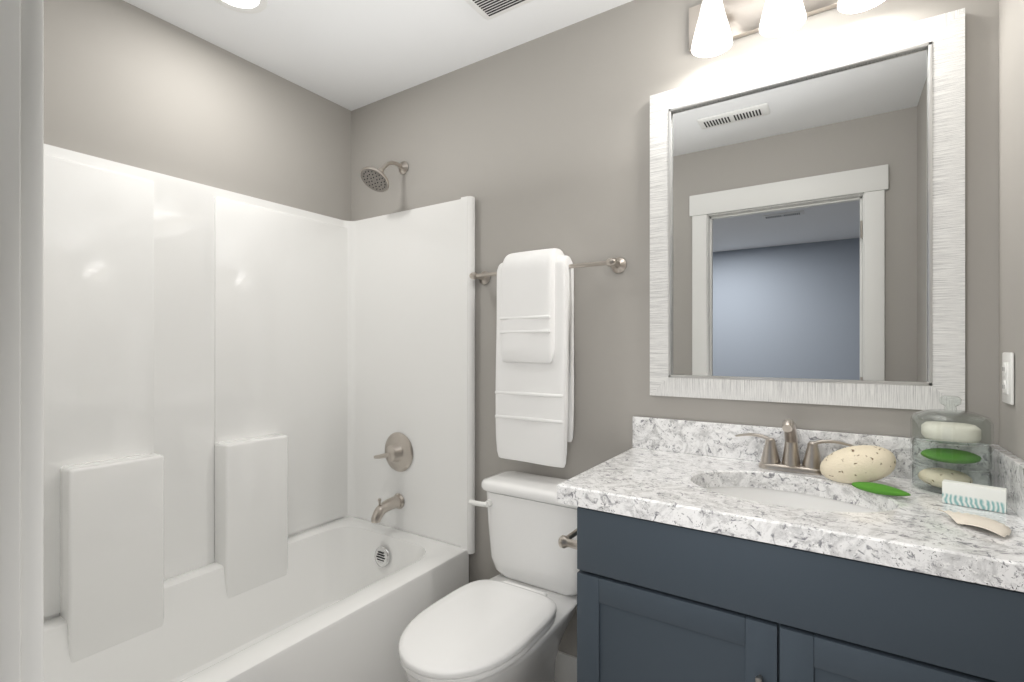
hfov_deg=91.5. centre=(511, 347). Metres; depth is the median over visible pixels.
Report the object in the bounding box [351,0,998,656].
wall
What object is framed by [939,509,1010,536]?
scallop shell
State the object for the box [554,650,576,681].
baseboard
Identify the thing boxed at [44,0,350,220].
wall
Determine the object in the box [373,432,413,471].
shower valve
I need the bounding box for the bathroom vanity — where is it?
[557,416,1023,681]
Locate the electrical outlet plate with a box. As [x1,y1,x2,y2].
[1002,352,1013,404]
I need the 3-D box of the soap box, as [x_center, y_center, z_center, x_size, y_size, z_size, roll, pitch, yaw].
[0.982,0.316,1.060,0.027,0.047,0.100,0,0,-43]
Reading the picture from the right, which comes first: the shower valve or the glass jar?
the glass jar
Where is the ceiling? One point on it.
(351, 55)
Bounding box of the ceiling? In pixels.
[123,0,632,110]
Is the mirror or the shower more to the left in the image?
the shower
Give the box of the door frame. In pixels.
[0,0,43,681]
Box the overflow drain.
[374,545,390,567]
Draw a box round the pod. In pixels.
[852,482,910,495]
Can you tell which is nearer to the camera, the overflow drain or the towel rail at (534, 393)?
the towel rail at (534, 393)
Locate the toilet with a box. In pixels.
[399,471,579,681]
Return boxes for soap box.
[942,479,1006,512]
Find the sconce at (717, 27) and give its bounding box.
[689,0,884,57]
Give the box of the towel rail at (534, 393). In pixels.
[469,248,625,467]
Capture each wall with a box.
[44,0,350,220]
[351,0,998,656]
[999,0,1023,459]
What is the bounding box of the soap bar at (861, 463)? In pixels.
[820,445,895,483]
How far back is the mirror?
1.40 m
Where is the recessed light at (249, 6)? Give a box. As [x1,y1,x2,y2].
[214,0,267,13]
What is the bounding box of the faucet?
[735,418,854,475]
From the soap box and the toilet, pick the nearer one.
the soap box
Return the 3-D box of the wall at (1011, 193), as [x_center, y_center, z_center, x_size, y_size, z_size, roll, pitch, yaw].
[0.782,0.030,0.495,0.115,2.440,1.635,0,0,33]
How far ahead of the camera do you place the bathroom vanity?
1.04 m
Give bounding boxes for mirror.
[650,8,964,411]
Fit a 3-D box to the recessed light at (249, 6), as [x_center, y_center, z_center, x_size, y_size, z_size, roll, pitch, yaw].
[-0.927,-1.196,1.677,0.190,0.028,0.190,0,0,33]
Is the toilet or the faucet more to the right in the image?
the faucet
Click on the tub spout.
(396, 503)
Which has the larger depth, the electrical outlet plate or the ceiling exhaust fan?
the ceiling exhaust fan
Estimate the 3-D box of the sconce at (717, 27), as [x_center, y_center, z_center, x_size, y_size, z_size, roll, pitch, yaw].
[0.756,-0.985,1.391,0.540,0.194,0.162,0,0,33]
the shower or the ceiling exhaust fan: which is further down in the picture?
the shower
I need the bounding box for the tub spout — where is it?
[371,493,404,523]
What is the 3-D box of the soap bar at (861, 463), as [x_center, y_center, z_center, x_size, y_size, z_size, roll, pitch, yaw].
[0.862,0.292,1.245,0.157,0.095,0.110,0,0,33]
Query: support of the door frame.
attached to the wall
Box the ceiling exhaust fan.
[465,0,532,19]
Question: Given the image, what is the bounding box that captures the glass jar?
[910,396,993,495]
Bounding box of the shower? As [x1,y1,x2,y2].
[44,144,474,681]

